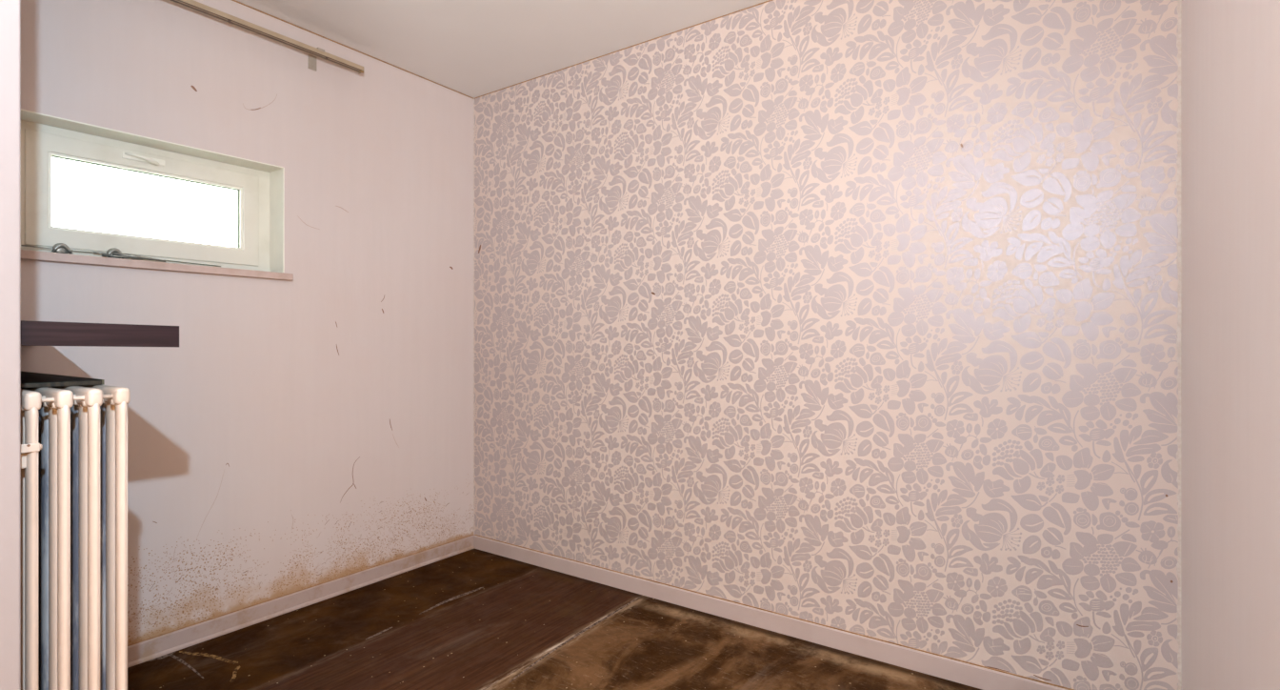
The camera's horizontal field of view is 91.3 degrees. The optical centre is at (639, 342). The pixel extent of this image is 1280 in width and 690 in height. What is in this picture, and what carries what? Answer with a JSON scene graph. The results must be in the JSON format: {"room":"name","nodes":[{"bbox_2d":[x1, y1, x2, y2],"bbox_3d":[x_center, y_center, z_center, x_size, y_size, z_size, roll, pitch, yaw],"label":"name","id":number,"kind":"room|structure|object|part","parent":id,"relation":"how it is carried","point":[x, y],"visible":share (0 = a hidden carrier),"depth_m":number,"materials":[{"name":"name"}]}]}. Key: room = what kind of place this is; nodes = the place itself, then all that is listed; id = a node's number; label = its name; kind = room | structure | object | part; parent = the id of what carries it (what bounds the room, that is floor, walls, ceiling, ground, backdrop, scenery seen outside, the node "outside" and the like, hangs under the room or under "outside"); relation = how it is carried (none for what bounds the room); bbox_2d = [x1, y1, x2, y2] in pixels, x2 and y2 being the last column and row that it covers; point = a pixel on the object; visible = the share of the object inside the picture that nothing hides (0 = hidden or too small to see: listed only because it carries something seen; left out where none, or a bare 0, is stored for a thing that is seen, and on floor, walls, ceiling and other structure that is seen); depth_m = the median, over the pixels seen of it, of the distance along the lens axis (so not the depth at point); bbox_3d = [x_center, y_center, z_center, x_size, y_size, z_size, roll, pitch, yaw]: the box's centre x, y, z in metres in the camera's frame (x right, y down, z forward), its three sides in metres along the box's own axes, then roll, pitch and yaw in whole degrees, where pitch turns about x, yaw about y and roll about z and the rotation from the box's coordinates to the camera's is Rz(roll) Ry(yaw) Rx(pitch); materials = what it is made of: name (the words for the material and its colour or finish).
{"room":"empty bedroom","nodes":[
{"label":"empty bedroom","id":0,"kind":"room"},
{"bbox_2d":[0,0,20,689],"bbox_3d":[-2.298,-0.111,0.455,1.187,2.501,2.450,0,0,35],"label":"wall","id":1,"kind":"structure","parent":0,"point":[10,10],"depth_m":1.11,"materials":[{"name":"paint"}]},
{"bbox_2d":[20,320,179,346],"bbox_3d":[-1.543,-0.015,1.579,1.148,0.051,0.253,0,0,35],"label":"shelf","id":2,"kind":"object","parent":1,"relation":"attached to","point":[32,332],"visible":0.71,"depth_m":1.24,"materials":[{"name":"brown wood"}]},
{"bbox_2d":[20,0,473,644],"bbox_3d":[-1.632,-0.111,2.729,0.300,2.501,2.050,0,0,35],"label":"wall","id":3,"kind":"structure","parent":0,"point":[315,427],"depth_m":2.63,"materials":[{"name":"white paint"}]},
{"bbox_2d":[20,108,284,272],"bbox_3d":[-1.863,-0.517,2.392,0.301,0.448,0.829,0,0,35],"label":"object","id":4,"kind":"structure","parent":3,"relation":"attached to","point":[276,172],"depth_m":2.50,"materials":[{"name":"paint"}]},
{"bbox_2d":[20,120,293,279],"bbox_3d":[-1.855,-0.500,2.281,0.202,0.472,1.054,0,0,35],"label":"window","id":5,"kind":"structure","parent":3,"relation":"in","point":[41,241],"depth_m":2.29,"materials":[{"name":"white plastic"}]},
{"bbox_3d":[-1.991,-0.318,2.106,0.010,0.008,0.131,0,0,35],"label":"stay arm","id":6,"kind":"part","parent":5,"relation":"part of","materials":[{"name":"metal"}]},
{"bbox_3d":[-1.865,-0.316,2.291,0.014,0.020,0.213,0,0,35],"label":"stay arm","id":7,"kind":"part","parent":5,"relation":"part of","materials":[{"name":"metal"}]},
{"bbox_3d":[-1.845,-0.682,2.320,0.024,0.028,0.101,0,0,39],"label":"lever","id":8,"kind":"part","parent":5,"relation":"part of","materials":[{"name":"paint"}]},
{"bbox_3d":[-1.850,-0.684,2.334,0.005,0.022,0.131,0,0,35],"label":"vent handle","id":9,"kind":"part","parent":5,"relation":"part of","materials":[{"name":"paint"}]},
{"bbox_3d":[-1.833,-0.314,2.357,0.003,0.011,0.454,0,0,35],"label":"stay rod","id":10,"kind":"part","parent":5,"relation":"part of","materials":[{"name":"metal"}]},
{"bbox_3d":[-1.830,-0.279,2.264,0.142,0.028,1.054,0,0,35],"label":"sill","id":11,"kind":"part","parent":5,"relation":"part of","materials":[{"name":"paint"}]},
{"bbox_2d":[167,0,363,73],"bbox_3d":[-1.673,-1.232,2.337,0.076,0.073,1.338,0,0,35],"label":"rail","id":12,"kind":"object","parent":3,"relation":"attached to","point":[313,52],"visible":1,"depth_m":2.55,"materials":[{"name":"metal"}]},
{"bbox_2d":[127,534,474,667],"bbox_3d":[-1.501,1.105,2.639,0.018,0.070,2.050,0,0,35],"label":"baseboard","id":13,"kind":"structure","parent":3,"relation":"attached to","point":[161,645],"depth_m":2.62,"materials":[{"name":"paint"}]},
{"bbox_2d":[235,0,768,98],"bbox_3d":[-0.517,-1.421,0.471,4.500,0.120,4.900,0,0,35],"label":"ceiling","id":14,"kind":"structure","parent":0,"point":[473,49],"depth_m":2.72,"materials":[{"name":"paint"}]},
{"bbox_2d":[127,548,982,689],"bbox_3d":[-0.517,1.199,0.471,4.500,0.121,4.900,0,0,35],"label":"floor","id":15,"kind":"structure","parent":0,"point":[473,618],"depth_m":2.33,"materials":[{"name":"brown wood"}]},
{"bbox_2d":[20,384,130,689],"bbox_3d":[-1.489,0.616,1.492,0.973,1.048,0.174,0,0,35],"label":"radiator","id":16,"kind":"object","parent":15,"relation":"on","point":[74,438],"visible":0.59,"depth_m":1.27,"materials":[{"name":"metal"}]},
{"bbox_2d":[20,371,104,387],"bbox_3d":[-1.545,0.086,1.530,0.805,0.011,0.156,0,0,35],"label":"board","id":17,"kind":"object","parent":16,"relation":"on","point":[29,379],"visible":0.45,"depth_m":1.35,"materials":[{"name":"black wood"}]},
{"bbox_2d":[474,0,1179,689],"bbox_3d":[0.422,-0.111,2.677,3.140,2.501,0.201,0,0,35],"label":"wall","id":18,"kind":"structure","parent":0,"point":[859,316],"depth_m":2.29,"materials":[{"name":"paper"}]},
{"bbox_2d":[473,98,474,534],"bbox_3d":[-0.925,-0.146,3.485,0.004,2.431,0.003,0,0,35],"label":"trim","id":19,"kind":"structure","parent":18,"relation":"attached to","point":[473,98],"depth_m":3.48,"materials":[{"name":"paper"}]},
{"bbox_2d":[231,0,772,99],"bbox_3d":[-0.274,-1.359,1.792,3.000,0.005,2.050,0,0,35],"label":"trim","id":20,"kind":"structure","parent":18,"relation":"attached to","point":[231,0],"depth_m":2.85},
{"bbox_2d":[473,534,1074,689],"bbox_3d":[0.310,1.105,2.627,2.988,0.070,0.012,0,0,35],"label":"baseboard","id":21,"kind":"structure","parent":18,"relation":"attached to","point":[977,676],"depth_m":2.44,"materials":[{"name":"paint"}]},
{"bbox_2d":[1176,0,1181,689],"bbox_3d":[1.538,-0.151,1.786,0.012,2.421,0.002,0,0,35],"label":"trim","id":22,"kind":"structure","parent":18,"relation":"attached to","point":[1179,2],"depth_m":1.78,"materials":[{"name":"wood"}]},
{"bbox_2d":[1181,0,1279,689],"bbox_3d":[1.317,-0.111,1.332,0.140,2.501,1.400,0,0,35],"label":"wall","id":23,"kind":"structure","parent":0,"point":[1230,49],"depth_m":1.24,"materials":[{"name":"paint"}]}
]}

